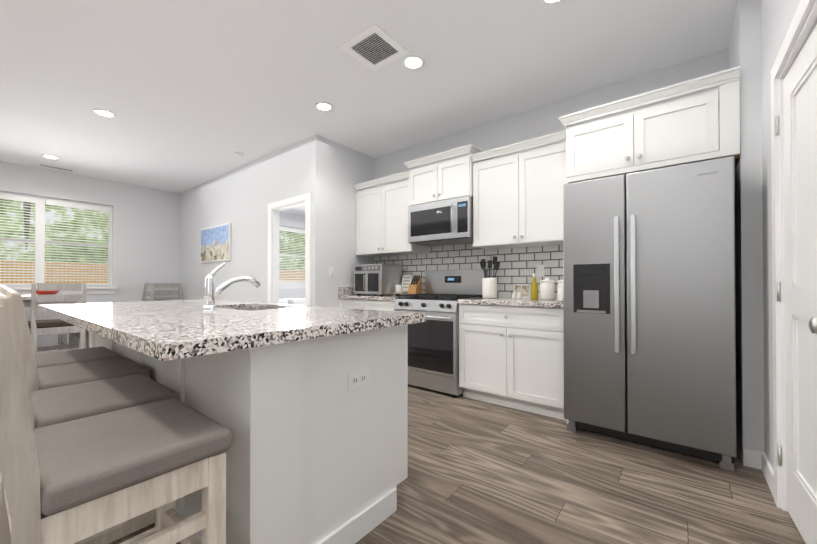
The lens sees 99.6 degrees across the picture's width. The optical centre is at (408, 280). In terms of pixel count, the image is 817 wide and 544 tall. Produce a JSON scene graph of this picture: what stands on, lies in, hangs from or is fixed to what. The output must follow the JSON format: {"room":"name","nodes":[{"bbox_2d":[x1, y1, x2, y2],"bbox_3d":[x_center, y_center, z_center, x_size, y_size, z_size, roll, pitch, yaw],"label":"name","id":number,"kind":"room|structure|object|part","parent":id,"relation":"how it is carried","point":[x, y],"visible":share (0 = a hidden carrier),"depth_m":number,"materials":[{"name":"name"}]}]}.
{"room":"dining room and kitchen","nodes":[
{"label":"dining room and kitchen","id":0,"kind":"room"},
{"bbox_2d":[0,0,737,215],"bbox_3d":[-1.350,-1.738,3.216,9.550,0.080,10.100,0,-1,38],"label":"ceiling","id":1,"kind":"structure","parent":0,"point":[189,94],"depth_m":2.79,"materials":[{"name":"white paint"}]},
{"bbox_2d":[41,155,59,158],"bbox_3d":[-4.874,-1.684,4.699,0.176,0.005,0.176,0,-1,38],"label":"recessed light","id":2,"kind":"object","parent":1,"relation":"in","point":[50,156],"visible":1,"depth_m":4.68,"materials":[{"name":"white"}]},
{"bbox_2d":[37,163,74,171],"bbox_3d":[-5.239,-1.678,5.140,0.140,0.010,0.380,0,-1,38],"label":"ceiling vent","id":3,"kind":"object","parent":1,"relation":"in","point":[55,167],"visible":1,"depth_m":5.12,"materials":[{"name":"white metal"}]},
{"bbox_2d":[93,109,115,117],"bbox_3d":[-3.073,-1.693,3.493,0.176,0.005,0.176,0,-1,38],"label":"recessed light","id":4,"kind":"object","parent":1,"relation":"in","point":[105,113],"visible":1,"depth_m":3.49,"materials":[{"name":"white"}]},
{"bbox_2d":[234,152,243,157],"bbox_3d":[-2.256,-1.670,4.593,0.124,0.034,0.124,0,-1,38],"label":"smoke detector","id":5,"kind":"object","parent":1,"relation":"attached to","point":[238,154],"visible":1,"depth_m":4.56,"materials":[{"name":"white plastic"}]},
{"bbox_2d":[315,102,332,110],"bbox_3d":[-0.822,-1.694,3.359,0.176,0.005,0.176,0,-1,38],"label":"recessed light","id":6,"kind":"object","parent":1,"relation":"in","point":[323,106],"visible":1,"depth_m":3.35,"materials":[{"name":"white"}]},
{"bbox_2d":[339,23,408,70],"bbox_3d":[-0.248,-1.697,2.536,0.360,0.010,0.360,0,-1,38],"label":"ceiling vent","id":7,"kind":"object","parent":1,"relation":"in","point":[374,47],"visible":1,"depth_m":2.52,"materials":[{"name":"white metal"}]},
{"bbox_2d":[402,55,424,69],"bbox_3d":[0.040,-1.698,2.691,0.176,0.005,0.176,0,-1,38],"label":"recessed light","id":8,"kind":"object","parent":1,"relation":"in","point":[413,62],"visible":1,"depth_m":2.69,"materials":[{"name":"white"}]},
{"bbox_2d":[540,0,563,5],"bbox_3d":[0.870,-1.703,2.048,0.176,0.005,0.176,0,-1,38],"label":"recessed light","id":9,"kind":"object","parent":1,"relation":"in","point":[549,2],"visible":1,"depth_m":2.11,"materials":[{"name":"white plastic"}]},
{"bbox_2d":[0,0,799,469],"bbox_3d":[-1.342,-0.304,3.135,9.250,2.790,9.800,0,-1,38],"label":"wall","id":10,"kind":"structure","parent":0,"point":[154,236],"depth_m":4.16,"materials":[{"name":"white paint"}]},
{"bbox_2d":[0,191,116,294],"bbox_3d":[-5.528,-0.529,5.181,0.145,1.490,1.780,0,-1,38],"label":"dining room window","id":11,"kind":"structure","parent":10,"relation":"in","point":[39,241],"depth_m":5.28,"materials":[{"name":"white"}]},
{"bbox_2d":[200,223,230,262],"bbox_3d":[-3.137,-0.596,5.591,1.070,0.570,0.030,0,-1,38],"label":"picture","id":12,"kind":"object","parent":10,"relation":"attached to","point":[215,243],"visible":1,"depth_m":5.54,"materials":[{"name":"blue paper"}]},
{"bbox_2d":[268,193,309,305],"bbox_3d":[-1.480,0.038,4.353,0.910,2.125,0.116,0,-1,38],"label":"door frame","id":13,"kind":"structure","parent":10,"relation":"attached to","point":[275,208],"depth_m":4.55,"materials":[{"name":"white wood"}]},
{"bbox_2d":[279,226,304,288],"bbox_3d":[-2.853,-0.564,8.568,0.145,1.510,1.250,0,-1,38],"label":"bedroom window","id":14,"kind":"structure","parent":10,"relation":"in","point":[288,284],"depth_m":8.52,"materials":[{"name":"white"}]},
{"bbox_2d":[329,267,333,275],"bbox_3d":[-0.928,-0.111,4.157,0.008,0.116,0.072,0,-1,38],"label":"switch plate","id":15,"kind":"object","parent":10,"relation":"attached to","point":[331,271],"visible":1,"depth_m":4.15,"materials":[{"name":"white plastic"}]},
{"bbox_2d":[353,170,429,256],"bbox_3d":[-0.228,-0.783,4.302,0.920,0.905,0.389,0,-1,38],"label":"upper cabinet","id":16,"kind":"object","parent":10,"relation":"attached to","point":[381,220],"visible":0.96,"depth_m":4.16,"materials":[{"name":"white wood"}]},
{"bbox_2d":[404,144,489,205],"bbox_3d":[0.416,-1.077,3.760,0.836,0.485,0.444,0,-1,38],"label":"upper cabinet","id":17,"kind":"object","parent":10,"relation":"attached to","point":[451,178],"visible":0.85,"depth_m":3.58,"materials":[{"name":"white wood"}]},
{"bbox_2d":[408,196,472,245],"bbox_3d":[0.408,-0.624,3.747,0.752,0.415,0.469,0,-1,38],"label":"microwave","id":18,"kind":"object","parent":17,"relation":"attached to","point":[444,222],"visible":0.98,"depth_m":3.58,"materials":[{"name":"silver metal"}]},
{"bbox_2d":[375,243,562,298],"bbox_3d":[0.558,0.343,3.915,2.592,1.508,0.010,0,-1,38],"label":"tile backsplash","id":19,"kind":"structure","parent":10,"relation":"attached to","point":[517,265],"depth_m":3.61,"materials":[{"name":"white tile"}]},
{"bbox_2d":[536,265,543,276],"bbox_3d":[1.275,-0.097,3.340,0.072,0.116,0.007,0,-1,38],"label":"outlet","id":20,"kind":"object","parent":19,"relation":"attached to","point":[539,270],"visible":1,"depth_m":3.34,"materials":[{"name":"white plastic"}]},
{"bbox_2d":[471,130,565,248],"bbox_3d":[1.096,-0.790,3.256,0.926,0.905,0.389,0,-1,38],"label":"upper cabinet","id":21,"kind":"object","parent":10,"relation":"attached to","point":[517,199],"visible":0.92,"depth_m":3.13,"materials":[{"name":"white wood"}]},
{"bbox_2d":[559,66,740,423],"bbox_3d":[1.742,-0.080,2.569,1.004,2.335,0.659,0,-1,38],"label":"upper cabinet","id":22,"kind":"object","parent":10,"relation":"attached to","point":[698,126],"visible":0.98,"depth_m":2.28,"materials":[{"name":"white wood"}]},
{"bbox_2d":[754,450,773,497],"bbox_3d":[1.920,1.032,1.849,0.030,0.100,0.360,0,-1,38],"label":"baseboard","id":23,"kind":"structure","parent":10,"relation":"attached to","point":[761,461],"depth_m":1.89,"materials":[{"name":"white wood"}]},
{"bbox_2d":[771,0,816,511],"bbox_3d":[1.571,0.016,1.323,0.116,2.125,0.900,0,-1,38],"label":"door frame","id":24,"kind":"structure","parent":10,"relation":"attached to","point":[802,24],"depth_m":1.64,"materials":[{"name":"white wood"}]},
{"bbox_2d":[776,24,816,543],"bbox_3d":[1.567,0.057,1.357,0.109,2.018,0.761,0,-1,38],"label":"pantry door","id":25,"kind":"structure","parent":10,"relation":"in","point":[800,146],"depth_m":1.46,"materials":[{"name":"white wood"}]},
{"bbox_3d":[1.771,0.045,1.654,0.012,1.660,0.042,0,-1,38],"label":"pantry door hinge","id":26,"kind":"part","parent":25,"relation":"part of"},
{"bbox_3d":[1.359,0.147,1.124,0.071,0.060,0.061,0,-1,38],"label":"pantry door knob","id":27,"kind":"part","parent":25,"relation":"part of","materials":[{"name":"silver metal"}]},
{"bbox_2d":[0,384,805,543],"bbox_3d":[-1.350,1.122,3.195,9.550,0.060,10.100,0,-1,38],"label":"floor","id":28,"kind":"structure","parent":0,"point":[481,472],"depth_m":1.78,"materials":[{"name":"brown wood"}]},
{"bbox_2d":[21,294,81,349],"bbox_3d":[-5.062,0.645,4.282,1.080,0.910,1.400,0,-1,38],"label":"dining table","id":29,"kind":"object","parent":28,"relation":"on","point":[62,338],"visible":0.21,"depth_m":4.44,"materials":[{"name":"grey wood"}]},
{"bbox_2d":[36,289,58,294],"bbox_3d":[-4.701,0.150,4.485,0.260,0.080,0.260,0,-1,38],"label":"bowl","id":30,"kind":"object","parent":29,"relation":"on","point":[45,292],"visible":0.56,"depth_m":4.42,"materials":[{"name":"red ceramic"}]},
{"bbox_2d":[27,283,86,353],"bbox_3d":[-4.141,0.562,4.066,0.484,1.072,0.464,0,-1,38],"label":"dining chair","id":31,"kind":"object","parent":28,"relation":"on","point":[46,327],"visible":0.5,"depth_m":3.93,"materials":[{"name":"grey wood"}]},
{"bbox_2d":[0,285,150,390],"bbox_3d":[-1.539,0.549,1.596,0.444,1.061,0.471,0,-1,38],"label":"stool","id":32,"kind":"object","parent":28,"relation":"on","point":[42,378],"visible":0.33,"depth_m":1.48,"materials":[{"name":"white wood"}]},
{"bbox_2d":[35,347,122,367],"bbox_3d":[-1.932,0.552,1.905,0.444,1.061,0.471,0,-1,38],"label":"stool","id":33,"kind":"object","parent":28,"relation":"on","point":[49,359],"visible":0.12,"depth_m":1.90,"materials":[{"name":"white wood"}]},
{"bbox_2d":[85,330,88,347],"bbox_3d":[-3.910,0.791,4.417,0.340,0.620,0.340,0,-1,38],"label":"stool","id":34,"kind":"object","parent":28,"relation":"on","point":[87,340],"visible":0.02,"depth_m":4.38,"materials":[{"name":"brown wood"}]},
{"bbox_2d":[0,292,177,543],"bbox_3d":[-1.178,0.547,1.246,0.444,1.061,0.471,0,-1,38],"label":"stool","id":35,"kind":"object","parent":28,"relation":"on","point":[53,406],"visible":0.33,"depth_m":1.19,"materials":[{"name":"white wood"}]},
{"bbox_2d":[0,306,230,543],"bbox_3d":[-0.808,0.545,0.916,0.444,1.061,0.471,0,-1,38],"label":"stool","id":36,"kind":"object","parent":28,"relation":"on","point":[72,481],"visible":1,"depth_m":0.82,"materials":[{"name":"white wood"}]},
{"bbox_2d":[142,283,154,300],"bbox_3d":[-4.430,0.573,5.551,0.464,1.072,0.484,0,-1,38],"label":"dining chair","id":37,"kind":"object","parent":28,"relation":"on","point":[149,293],"visible":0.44,"depth_m":5.72,"materials":[{"name":"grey wood"}]},
{"bbox_2d":[153,283,181,300],"bbox_3d":[-4.202,0.577,6.108,0.484,1.072,0.464,0,-1,38],"label":"dining chair","id":38,"kind":"object","parent":28,"relation":"on","point":[167,292],"visible":0.33,"depth_m":6.25,"materials":[{"name":"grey wood"}]},
{"bbox_2d":[80,307,413,543],"bbox_3d":[-1.192,0.644,2.086,2.395,0.880,0.930,0,-1,38],"label":"kitchen island","id":39,"kind":"object","parent":28,"relation":"on","point":[317,452],"depth_m":1.30,"materials":[{"name":"white paint"}]},
{"bbox_2d":[38,299,425,362],"bbox_3d":[-1.241,0.183,2.045,2.516,0.040,1.100,0,-1,38],"label":"island countertop","id":40,"kind":"structure","parent":39,"relation":"on","point":[166,331],"depth_m":1.34,"materials":[{"name":"white stone"}]},
{"bbox_2d":[203,262,260,308],"bbox_3d":[-1.079,0.026,2.133,0.066,0.274,0.343,0,-1,38],"label":"faucet","id":41,"kind":"object","parent":40,"relation":"on","point":[211,293],"visible":1,"depth_m":2.03,"materials":[{"name":"silver metal"}]},
{"bbox_2d":[348,368,368,390],"bbox_3d":[-0.209,0.414,1.451,0.008,0.072,0.116,0,-1,38],"label":"outlet","id":42,"kind":"object","parent":39,"relation":"attached to","point":[358,379],"visible":1,"depth_m":1.45,"materials":[{"name":"white plastic"}]},
{"bbox_2d":[279,298,304,304],"bbox_3d":[-2.203,0.762,7.312,2.010,0.720,1.620,0,-1,38],"label":"bed","id":43,"kind":"object","parent":28,"relation":"on","point":[296,301],"visible":0.19,"depth_m":7.72,"materials":[{"name":"grey"}]},
{"bbox_2d":[338,294,400,310],"bbox_3d":[-0.312,0.639,4.185,0.923,0.920,0.661,0,-1,38],"label":"base cabinet","id":44,"kind":"object","parent":28,"relation":"on","point":[385,302],"visible":0.19,"depth_m":3.94,"materials":[{"name":"white wood"}]},
{"bbox_2d":[338,287,362,294],"bbox_3d":[-0.666,0.131,4.476,0.020,0.099,0.623,0,-1,38],"label":"granite","id":45,"kind":"object","parent":44,"relation":"on","point":[345,290],"visible":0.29,"depth_m":4.32,"materials":[{"name":"beige stone"}]},
{"bbox_2d":[354,264,401,295],"bbox_3d":[-0.393,-0.009,4.294,0.460,0.375,0.421,0,-1,38],"label":"toaster oven","id":46,"kind":"object","parent":44,"relation":"on","point":[380,279],"visible":0.96,"depth_m":4.14,"materials":[{"name":"silver metal"}]},
{"bbox_2d":[392,292,407,295],"bbox_3d":[-0.081,0.157,4.162,0.170,0.040,0.180,0,-1,38],"label":"decorative tray","id":47,"kind":"object","parent":44,"relation":"on","point":[394,293],"visible":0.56,"depth_m":4.09,"materials":[{"name":"white wood"}]},
{"bbox_2d":[396,285,401,291],"bbox_3d":[-0.117,0.092,4.159,0.076,0.088,0.076,0,-1,38],"label":"decor","id":48,"kind":"object","parent":47,"relation":"on","point":[398,288],"visible":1,"depth_m":4.13,"materials":[{"name":"white ceramic"}]},
{"bbox_2d":[402,275,412,291],"bbox_3d":[-0.021,0.033,4.240,0.150,0.210,0.052,0,-1,38],"label":"decorative sign","id":49,"kind":"object","parent":47,"relation":"on","point":[406,280],"visible":0.85,"depth_m":4.24,"materials":[{"name":"white wood"}]},
{"bbox_2d":[408,275,421,293],"bbox_3d":[0.077,0.056,4.038,0.100,0.240,0.160,0,0,26],"label":"knife block","id":50,"kind":"object","parent":44,"relation":"on","point":[415,286],"visible":0.96,"depth_m":4.01,"materials":[{"name":"brown wood"}]},
{"bbox_2d":[394,269,486,397],"bbox_3d":[0.323,0.487,3.631,0.752,1.215,0.708,0,-1,38],"label":"gas range","id":51,"kind":"object","parent":28,"relation":"on","point":[433,351],"visible":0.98,"depth_m":3.38,"materials":[{"name":"silver metal"}]},
{"bbox_2d":[458,297,566,420],"bbox_3d":[1.012,0.631,3.139,0.929,0.920,0.661,0,-1,38],"label":"base cabinet","id":52,"kind":"object","parent":28,"relation":"on","point":[511,352],"visible":0.92,"depth_m":2.88,"materials":[{"name":"white wood"}]},
{"bbox_2d":[480,256,499,297],"bbox_3d":[0.813,-0.035,3.457,0.236,0.415,0.150,0,-1,38],"label":"utensil crock","id":53,"kind":"object","parent":52,"relation":"on","point":[489,287],"visible":0.98,"depth_m":3.40,"materials":[{"name":"white ceramic"}]},
{"bbox_2d":[512,292,520,298],"bbox_3d":[1.038,0.138,3.317,0.093,0.066,0.038,0,-1,38],"label":"salt","id":54,"kind":"object","parent":52,"relation":"on","point":[514,295],"visible":0.98,"depth_m":3.31,"materials":[{"name":"white ceramic"}]},
{"bbox_2d":[514,284,530,297],"bbox_3d":[1.132,0.102,3.440,0.170,0.140,0.034,0,-1,38],"label":"print","id":55,"kind":"object","parent":52,"relation":"on","point":[524,290],"visible":0.86,"depth_m":3.42,"materials":[{"name":"white paper"}]},
{"bbox_2d":[531,273,537,298],"bbox_3d":[1.165,0.050,3.192,0.064,0.240,0.062,0,-1,38],"label":"oil bottle","id":56,"kind":"object","parent":52,"relation":"on","point":[534,289],"visible":1,"depth_m":3.17,"materials":[{"name":"yellow glass"}]},
{"bbox_2d":[540,277,554,299],"bbox_3d":[1.257,0.070,3.131,0.126,0.200,0.126,0,-1,38],"label":"canister","id":57,"kind":"object","parent":52,"relation":"on","point":[547,291],"visible":1,"depth_m":3.08,"materials":[{"name":"white ceramic"}]},
{"bbox_2d":[557,282,562,300],"bbox_3d":[1.297,0.088,2.883,0.102,0.160,0.102,0,-1,38],"label":"canister","id":58,"kind":"object","parent":52,"relation":"on","point":[559,292],"visible":0.44,"depth_m":2.86,"materials":[{"name":"white ceramic"}]},
{"bbox_2d":[563,156,736,470],"bbox_3d":[1.682,0.192,2.473,0.900,1.790,0.825,0,-1,38],"label":"refrigerator","id":59,"kind":"object","parent":28,"relation":"on","point":[649,307],"visible":1,"depth_m":2.14,"materials":[{"name":"silver metal"}]},
{"label":"outside","id":60,"kind":"structure","parent":0,"visible":0},
{"bbox_2d":[0,199,304,282],"bbox_3d":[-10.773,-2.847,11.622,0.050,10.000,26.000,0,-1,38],"label":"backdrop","id":61,"kind":"structure","parent":60,"point":[92,212],"depth_m":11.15,"materials":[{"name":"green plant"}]}
]}

